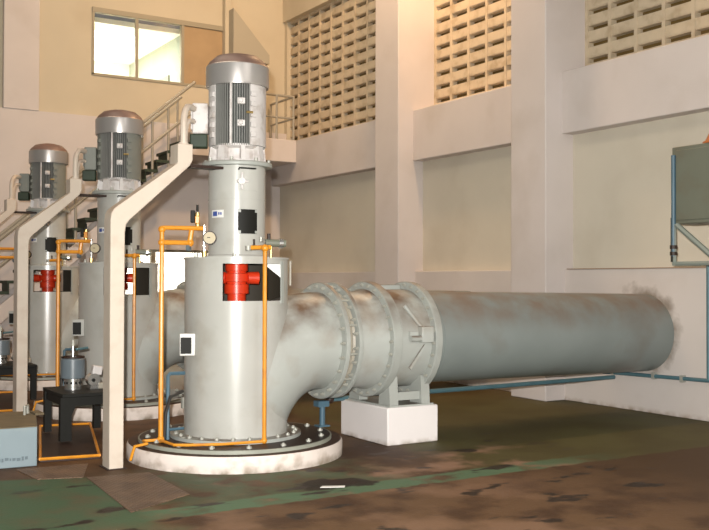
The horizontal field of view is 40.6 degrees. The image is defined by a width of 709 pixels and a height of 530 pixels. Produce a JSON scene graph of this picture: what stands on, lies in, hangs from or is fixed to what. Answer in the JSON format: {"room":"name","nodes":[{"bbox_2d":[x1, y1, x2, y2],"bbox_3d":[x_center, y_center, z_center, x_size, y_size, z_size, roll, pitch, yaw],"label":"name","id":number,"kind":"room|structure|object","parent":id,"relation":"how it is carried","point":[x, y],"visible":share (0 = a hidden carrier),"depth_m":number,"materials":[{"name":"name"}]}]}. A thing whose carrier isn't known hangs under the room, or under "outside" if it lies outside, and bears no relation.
{"room":"mechanical room","nodes":[
{"label":"mechanical room","id":0,"kind":"room"},
{"bbox_2d":[0,0,284,133],"bbox_3d":[-7.647,-5.260,16.947,15.200,4.780,0.250,1,-1,-32],"label":"wall","id":1,"kind":"structure","parent":0,"point":[67,84],"depth_m":18.66,"materials":[{"name":"beige paint"}]},
{"bbox_2d":[2,0,39,110],"bbox_3d":[-6.131,-5.245,17.666,0.635,4.780,0.120,1,-1,-32],"label":"trim","id":2,"kind":"structure","parent":1,"relation":"attached to","point":[21,18],"depth_m":17.59,"materials":[{"name":"paint"}]},
{"bbox_2d":[92,6,222,87],"bbox_3d":[-3.884,-4.285,19.141,2.750,1.320,0.112,1,-1,-32],"label":"window","id":3,"kind":"structure","parent":1,"relation":"in","point":[125,45],"depth_m":19.04,"materials":[{"name":"glass"}]},
{"bbox_2d":[222,0,230,53],"bbox_3d":[-2.635,-5.051,19.808,0.140,5.080,0.150,1,-1,-32],"label":"trim","id":4,"kind":"structure","parent":1,"relation":"attached to","point":[226,3],"depth_m":19.73,"materials":[{"name":"beige paint"}]},
{"bbox_2d":[229,8,269,64],"bbox_3d":[-2.218,-4.713,19.925,0.820,1.050,0.380,1,-1,-32],"label":"trim","id":5,"kind":"structure","parent":1,"relation":"attached to","point":[242,40],"depth_m":19.68,"materials":[{"name":"beige paint"}]},
{"bbox_2d":[284,22,294,139],"bbox_3d":[-1.280,-3.844,20.645,0.450,2.700,0.120,1,-1,-32],"label":"trim","id":6,"kind":"structure","parent":1,"relation":"attached to","point":[288,26],"depth_m":20.51,"materials":[{"name":"beige paint"}]},
{"bbox_2d":[0,107,285,360],"bbox_3d":[-7.647,-0.511,16.849,15.200,4.720,0.400,1,-1,-32],"label":"wall","id":7,"kind":"structure","parent":0,"point":[20,130],"depth_m":18.21,"materials":[{"name":"paint"}]},
{"bbox_2d":[144,249,207,262],"bbox_3d":[-3.785,0.521,19.140,2.000,1.650,0.100,1,-1,-32],"label":"window","id":8,"kind":"structure","parent":7,"relation":"in","point":[153,251],"depth_m":19.15,"materials":[{"name":"white glass"}]},
{"bbox_2d":[171,92,295,167],"bbox_3d":[-2.419,-2.747,19.232,2.250,1.356,1.100,1,-1,-32],"label":"platform","id":9,"kind":"object","parent":7,"relation":"attached to","point":[280,152],"visible":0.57,"depth_m":19.17,"materials":[{"name":"paint"}]},
{"bbox_2d":[0,364,708,529],"bbox_3d":[-1.816,1.813,7.370,15.200,0.200,22.200,1,-1,-32],"label":"floor","id":10,"kind":"structure","parent":0,"point":[498,460],"depth_m":7.54,"materials":[{"name":"concrete"}]},
{"bbox_2d":[0,391,12,411],"bbox_3d":[-4.637,1.766,12.371,0.547,0.040,2.047,0,-1,-18],"label":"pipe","id":11,"kind":"object","parent":10,"relation":"on","point":[6,397],"visible":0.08,"depth_m":12.41,"materials":[{"name":"metal"}]},
{"bbox_2d":[0,361,36,399],"bbox_3d":[-4.592,1.528,12.660,0.605,0.455,0.760,1,-1,-32],"label":"stand","id":12,"kind":"object","parent":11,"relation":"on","point":[5,369],"visible":0.5,"depth_m":12.47,"materials":[{"name":"black paint"}]},
{"bbox_2d":[0,326,12,363],"bbox_3d":[-4.643,1.050,12.659,0.298,0.500,0.240,1,-1,-32],"label":"pump","id":13,"kind":"object","parent":12,"relation":"on","point":[4,342],"visible":1,"depth_m":12.58,"materials":[{"name":"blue metal"}]},
{"bbox_2d":[10,351,30,362],"bbox_3d":[-4.437,1.184,12.755,0.242,0.237,0.130,1,-1,-32],"label":"pump","id":14,"kind":"object","parent":12,"relation":"on","point":[11,356],"visible":0.2,"depth_m":12.75,"materials":[{"name":"beige paint"}]},
{"bbox_2d":[0,175,36,223],"bbox_3d":[-5.314,0.221,14.326,1.070,3.189,0.269,1,-1,-32],"label":"duct","id":15,"kind":"object","parent":10,"relation":"on","point":[10,203],"visible":1,"depth_m":14.36,"materials":[{"name":"beige paint"}]},
{"bbox_2d":[0,404,43,468],"bbox_3d":[-3.143,1.514,8.579,0.720,0.429,1.085,1,-1,-21],"label":"box","id":16,"kind":"object","parent":10,"relation":"on","point":[18,430],"visible":1,"depth_m":8.19,"materials":[{"name":"blue paint"}]},
{"bbox_2d":[0,379,62,390],"bbox_3d":[-4.733,1.752,14.752,1.970,0.143,1.970,1,-1,-32],"label":"plinth","id":17,"kind":"object","parent":10,"relation":"on","point":[7,385],"visible":0.09,"depth_m":13.81,"materials":[{"name":"concrete"}]},
{"bbox_2d":[0,208,78,379],"bbox_3d":[-4.730,0.614,14.771,1.824,2.941,1.824,1,-1,-32],"label":"pump","id":18,"kind":"object","parent":10,"relation":"on","point":[41,304],"visible":0.59,"depth_m":14.44,"materials":[{"name":"grey paint"}]},
{"bbox_2d":[0,247,13,261],"bbox_3d":[-5.266,0.651,14.277,0.714,2.214,0.188,1,-1,-32],"label":"pipe","id":19,"kind":"object","parent":18,"relation":"attached to","point":[1,248],"visible":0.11,"depth_m":14.35,"materials":[{"name":"metal"}]},
{"bbox_2d":[1,254,71,375],"bbox_3d":[-4.779,0.723,14.202,1.101,1.838,0.280,0,-1,-6],"label":"pipe","id":20,"kind":"object","parent":18,"relation":"attached to","point":[62,257],"visible":0.48,"depth_m":14.29,"materials":[{"name":"metal"}]},
{"bbox_2d":[18,143,67,208],"bbox_3d":[-4.765,-1.364,14.800,0.656,1.015,0.620,0,-1,24],"label":"motor","id":21,"kind":"object","parent":18,"relation":"on","point":[46,180],"visible":0.8,"depth_m":14.59,"materials":[{"name":"paint"}]},
{"bbox_2d":[18,192,29,200],"bbox_3d":[-5.066,-1.051,14.695,0.160,0.125,0.120,0,-1,-7],"label":"junction box","id":22,"kind":"object","parent":21,"relation":"on","point":[22,196],"depth_m":14.64,"materials":[{"name":"metal"}]},
{"bbox_2d":[15,463,87,479],"bbox_3d":[-2.434,1.718,7.953,0.600,0.006,0.600,1,-1,-32],"label":"plate","id":23,"kind":"object","parent":10,"relation":"on","point":[76,470],"visible":1,"depth_m":7.96,"materials":[{"name":"brown metal"}]},
{"bbox_2d":[13,148,106,411],"bbox_3d":[-3.497,0.178,11.387,1.070,3.189,0.269,1,-1,-32],"label":"duct","id":24,"kind":"object","parent":10,"relation":"on","point":[23,233],"visible":0.88,"depth_m":11.07,"materials":[{"name":"beige paint"}]},
{"bbox_2d":[38,422,100,461],"bbox_3d":[-2.819,1.724,9.431,0.547,0.040,2.047,0,-1,-18],"label":"drip tray","id":25,"kind":"object","parent":10,"relation":"on","point":[83,445],"visible":0.92,"depth_m":9.13,"materials":[{"name":"metal"}]},
{"bbox_2d":[43,385,102,441],"bbox_3d":[-2.775,1.486,9.721,0.605,0.455,0.760,1,-1,-32],"label":"stand","id":26,"kind":"object","parent":25,"relation":"on","point":[67,400],"visible":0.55,"depth_m":9.43,"materials":[{"name":"black paint"}]},
{"bbox_2d":[60,340,87,389],"bbox_3d":[-2.825,1.008,9.720,0.298,0.500,0.240,1,-1,-32],"label":"pump","id":27,"kind":"object","parent":26,"relation":"on","point":[72,372],"visible":1,"depth_m":9.62,"materials":[{"name":"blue metal"}]},
{"bbox_2d":[85,365,102,388],"bbox_3d":[-2.619,1.141,9.816,0.242,0.237,0.130,1,-1,-32],"label":"pump","id":28,"kind":"object","parent":26,"relation":"on","point":[92,379],"visible":0.78,"depth_m":9.76,"materials":[{"name":"silver metal"}]},
{"bbox_2d":[0,81,195,323],"bbox_3d":[-5.283,-0.830,17.151,5.411,5.639,0.624,1,-1,-32],"label":"staircase","id":29,"kind":"structure","parent":10,"relation":"on","point":[7,300],"depth_m":17.45,"materials":[{"name":"metal"}]},
{"bbox_2d":[34,397,183,420],"bbox_3d":[-2.916,1.710,11.813,1.970,0.143,1.970,1,-1,-32],"label":"plinth","id":30,"kind":"object","parent":10,"relation":"on","point":[137,412],"visible":0.2,"depth_m":10.96,"materials":[{"name":"concrete"}]},
{"bbox_2d":[42,190,184,406],"bbox_3d":[-2.913,0.572,11.831,1.824,2.941,1.824,1,-1,-32],"label":"pump","id":31,"kind":"object","parent":10,"relation":"on","point":[88,327],"visible":0.57,"depth_m":11.55,"materials":[{"name":"grey paint"}]},
{"bbox_2d":[33,224,92,409],"bbox_3d":[-3.449,0.609,11.338,0.714,2.214,0.188,1,-1,-32],"label":"pipe","id":32,"kind":"object","parent":31,"relation":"attached to","point":[84,233],"visible":0.77,"depth_m":11.36,"materials":[{"name":"metal"}]},
{"bbox_2d":[60,348,76,385],"bbox_3d":[-3.447,1.299,11.510,0.098,0.602,0.272,-1,-1,39],"label":"drain pipe","id":33,"kind":"object","parent":31,"relation":"attached to","point":[65,349],"visible":0.21,"depth_m":11.50,"materials":[{"name":"metal"}]},
{"bbox_2d":[90,243,100,253],"bbox_3d":[-3.112,-0.199,11.515,0.124,0.124,0.102,0,-1,-7],"label":"pressure gauge","id":34,"kind":"object","parent":31,"relation":"attached to","point":[95,248],"visible":1,"depth_m":11.47,"materials":[{"name":"beige metal"}]},
{"bbox_2d":[82,109,143,190],"bbox_3d":[-2.947,-1.406,11.861,0.656,1.015,0.620,0,-1,24],"label":"motor","id":35,"kind":"object","parent":31,"relation":"on","point":[116,159],"visible":0.96,"depth_m":11.65,"materials":[{"name":"paint"}]},
{"bbox_2d":[82,170,96,180],"bbox_3d":[-3.248,-1.093,11.756,0.160,0.125,0.120,0,-1,-7],"label":"junction box","id":36,"kind":"object","parent":35,"relation":"on","point":[87,175],"depth_m":11.70,"materials":[{"name":"metal"}]},
{"bbox_2d":[124,245,150,400],"bbox_3d":[-2.962,0.681,11.263,1.101,1.838,0.280,0,-1,-6],"label":"pipe","id":37,"kind":"object","parent":31,"relation":"attached to","point":[138,252],"visible":0.85,"depth_m":11.31,"materials":[{"name":"metal"}]},
{"bbox_2d":[176,282,184,369],"bbox_3d":[-2.122,0.777,12.317,0.230,1.130,1.130,1,-1,-32],"label":"expansion joint","id":38,"kind":"object","parent":31,"relation":"attached to","point":[181,285],"visible":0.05,"depth_m":12.35,"materials":[{"name":"beige paint"}]},
{"bbox_2d":[87,472,188,512],"bbox_3d":[-1.636,1.710,7.294,0.576,0.006,1.320,1,-1,-32],"label":"plate","id":39,"kind":"object","parent":10,"relation":"on","point":[134,492],"visible":1,"depth_m":7.29,"materials":[{"name":"brown metal"}]},
{"bbox_2d":[99,104,223,470],"bbox_3d":[-1.680,0.136,8.448,1.070,3.189,0.269,1,-1,-32],"label":"duct","id":40,"kind":"object","parent":10,"relation":"on","point":[117,216],"visible":0.99,"depth_m":8.13,"materials":[{"name":"beige metal"}]},
{"bbox_2d":[126,429,341,474],"bbox_3d":[-1.098,1.668,8.874,1.970,0.143,1.970,1,-1,-32],"label":"plinth","id":41,"kind":"object","parent":10,"relation":"on","point":[143,456],"visible":0.49,"depth_m":8.02,"materials":[{"name":"white paint"}]},
{"bbox_2d":[313,400,329,426],"bbox_3d":[-0.319,1.449,9.359,0.130,0.250,0.100,1,-1,-32],"label":"prop","id":42,"kind":"object","parent":41,"relation":"on","point":[321,404],"visible":1,"depth_m":9.34,"materials":[{"name":"blue paint"}]},
{"bbox_2d":[138,160,341,454],"bbox_3d":[-1.095,0.530,8.892,1.824,2.941,1.824,1,-1,-32],"label":"pump","id":43,"kind":"object","parent":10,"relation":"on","point":[220,344],"visible":0.93,"depth_m":8.60,"materials":[{"name":"metal"}]},
{"bbox_2d":[129,205,206,460],"bbox_3d":[-1.631,0.567,8.399,0.714,2.214,0.188,1,-1,-32],"label":"pipe","id":44,"kind":"object","parent":43,"relation":"attached to","point":[194,217],"visible":0.98,"depth_m":8.42,"materials":[{"name":"orange metal"}]},
{"bbox_2d":[163,371,184,440],"bbox_3d":[-1.630,1.257,8.570,0.098,0.602,0.272,-1,-1,39],"label":"drain pipe","id":45,"kind":"object","parent":43,"relation":"attached to","point":[166,415],"visible":0.94,"depth_m":8.55,"materials":[{"name":"metal"}]},
{"bbox_2d":[203,231,216,244],"bbox_3d":[-1.294,-0.241,8.576,0.124,0.124,0.102,0,-1,-7],"label":"pressure gauge","id":46,"kind":"object","parent":43,"relation":"attached to","point":[209,237],"visible":1,"depth_m":8.53,"materials":[{"name":"metal"}]},
{"bbox_2d":[159,234,285,446],"bbox_3d":[-1.144,0.639,8.324,1.101,1.838,0.280,0,-1,-6],"label":"pipe","id":47,"kind":"object","parent":43,"relation":"attached to","point":[269,243],"visible":1,"depth_m":8.36,"materials":[{"name":"orange metal"}]},
{"bbox_2d":[190,53,269,162],"bbox_3d":[-1.130,-1.448,8.922,0.656,1.015,0.620,0,-1,24],"label":"motor","id":48,"kind":"object","parent":43,"relation":"on","point":[232,126],"visible":0.91,"depth_m":8.71,"materials":[{"name":"paint"}]},
{"bbox_2d":[190,134,207,148],"bbox_3d":[-1.431,-1.135,8.816,0.160,0.125,0.120,0,-1,-7],"label":"junction box","id":49,"kind":"object","parent":48,"relation":"on","point":[199,141],"depth_m":8.76,"materials":[{"name":"metal"}]},
{"bbox_2d":[301,282,363,398],"bbox_3d":[-0.305,0.735,9.378,0.230,1.130,1.130,1,-1,-32],"label":"expansion joint","id":50,"kind":"object","parent":43,"relation":"attached to","point":[345,305],"visible":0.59,"depth_m":9.02,"materials":[{"name":"paint"}]},
{"bbox_2d":[320,485,344,487],"bbox_3d":[-0.169,1.717,7.428,0.198,0.004,0.053,0,-1,-7],"label":"paper scrap","id":51,"kind":"object","parent":10,"relation":"on","point":[342,485],"visible":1,"depth_m":7.42,"materials":[{"name":"white paper"}]},
{"bbox_2d":[341,399,437,445],"bbox_3d":[0.345,1.575,9.779,0.605,0.366,0.880,1,-1,-32],"label":"concrete block","id":52,"kind":"object","parent":10,"relation":"on","point":[382,425],"visible":0.86,"depth_m":9.46,"materials":[{"name":"white paint"}]},
{"bbox_2d":[347,281,442,407],"bbox_3d":[0.186,0.778,9.681,0.925,1.223,1.150,1,-1,-32],"label":"valve","id":53,"kind":"object","parent":52,"relation":"on","point":[402,326],"visible":0.79,"depth_m":9.37,"materials":[{"name":"grey paint"}]},
{"bbox_2d":[429,292,673,381],"bbox_3d":[2.127,0.786,10.880,3.677,0.992,0.952,1,-1,-32],"label":"pipe","id":54,"kind":"object","parent":53,"relation":"attached to","point":[487,335],"visible":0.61,"depth_m":10.43,"materials":[{"name":"grey metal"}]},
{"bbox_2d":[326,375,615,403],"bbox_3d":[1.484,1.404,10.945,4.175,0.090,0.090,1,-1,-32],"label":"pipe","id":55,"kind":"object","parent":52,"relation":"on","point":[582,379],"visible":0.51,"depth_m":11.11,"materials":[{"name":"metal"}]},
{"bbox_2d":[280,111,708,272],"bbox_3d":[4.424,0.001,11.195,0.600,3.580,22.100,1,-1,-32],"label":"wall","id":56,"kind":"structure","parent":0,"point":[622,175],"depth_m":14.31,"materials":[{"name":"paint"}]},
{"bbox_2d":[375,0,433,283],"bbox_3d":[1.001,-2.887,16.316,1.100,9.500,0.700,1,-1,-32],"label":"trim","id":57,"kind":"structure","parent":56,"relation":"attached to","point":[404,48],"depth_m":15.91,"materials":[{"name":"paint"}]},
{"bbox_2d":[272,34,708,186],"bbox_3d":[4.345,-2.210,11.178,0.800,0.840,22.100,1,-1,-32],"label":"wall beam","id":58,"kind":"structure","parent":56,"relation":"on","point":[670,80],"depth_m":12.85,"materials":[{"name":"paint"}]},
{"bbox_2d":[290,0,708,140],"bbox_3d":[1.651,-3.914,15.762,0.160,2.700,11.510,1,-1,-32],"label":"screen","id":59,"kind":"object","parent":58,"relation":"on","point":[333,51],"depth_m":15.78,"materials":[{"name":"beige concrete"}]},
{"bbox_2d":[283,0,335,22],"bbox_3d":[1.889,-6.457,15.523,0.500,2.380,12.230,1,-1,-32],"label":"trim","id":60,"kind":"structure","parent":59,"relation":"attached to","point":[293,10],"depth_m":19.97,"materials":[{"name":"beige paint"}]},
{"bbox_2d":[288,268,708,421],"bbox_3d":[4.101,0.909,10.982,0.155,1.755,22.100,1,-1,-32],"label":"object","id":61,"kind":"structure","parent":56,"relation":"attached to","point":[682,291],"depth_m":11.77,"materials":[{"name":"paint"}]},
{"bbox_2d":[511,0,584,400],"bbox_3d":[2.829,-2.929,13.361,1.100,9.500,0.700,1,-1,-32],"label":"column","id":62,"kind":"structure","parent":56,"relation":"attached to","point":[548,36],"depth_m":12.95,"materials":[{"name":"paint"}]},
{"bbox_2d":[576,267,705,268],"bbox_3d":[3.728,0.034,11.470,0.035,0.010,3.300,1,-1,-32],"label":"trim","id":63,"kind":"structure","parent":56,"relation":"attached to","point":[655,267],"depth_m":11.86,"materials":[{"name":"brown"}]},
{"bbox_2d":[603,265,708,382],"bbox_3d":[4.239,0.672,10.554,0.065,1.383,4.021,1,-1,-32],"label":"pipe","id":64,"kind":"object","parent":56,"relation":"attached to","point":[682,378],"visible":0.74,"depth_m":10.98,"materials":[{"name":"metal"}]},
{"bbox_3d":[4.646,-2.971,10.422,1.100,9.500,0.700,1,-1,-32],"label":"trim","id":65,"kind":"structure","parent":0,"visible":0},
{"bbox_2d":[670,143,708,265],"bbox_3d":[3.909,-0.642,10.080,0.462,1.292,1.130,1,-1,-32],"label":"upper cabinet","id":66,"kind":"object","parent":65,"relation":"attached to","point":[690,163],"visible":1,"depth_m":10.26,"materials":[{"name":"grey metal"}]},
{"bbox_3d":[-1.472,1.617,12.718,0.605,0.366,0.880,1,-1,-32],"label":"concrete block","id":67,"kind":"object","parent":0,"visible":0},
{"bbox_3d":[-1.631,0.820,12.620,0.925,1.223,1.150,1,-1,-32],"label":"valve","id":68,"kind":"object","parent":67,"relation":"on","visible":0},
{"bbox_2d":[288,289,469,294],"bbox_3d":[0.309,0.828,13.820,3.677,0.992,0.952,1,-1,-32],"label":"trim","id":69,"kind":"structure","parent":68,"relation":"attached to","point":[290,291],"depth_m":13.04,"materials":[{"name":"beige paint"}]},
{"label":"outside","id":70,"kind":"structure","parent":0,"visible":0},
{"bbox_2d":[126,252,200,293],"bbox_3d":[-5.007,-0.171,21.416,7.500,4.600,0.200,1,-1,-32],"label":"wall","id":71,"kind":"structure","parent":70,"point":[174,263],"depth_m":21.81,"materials":[{"name":"white paint"}]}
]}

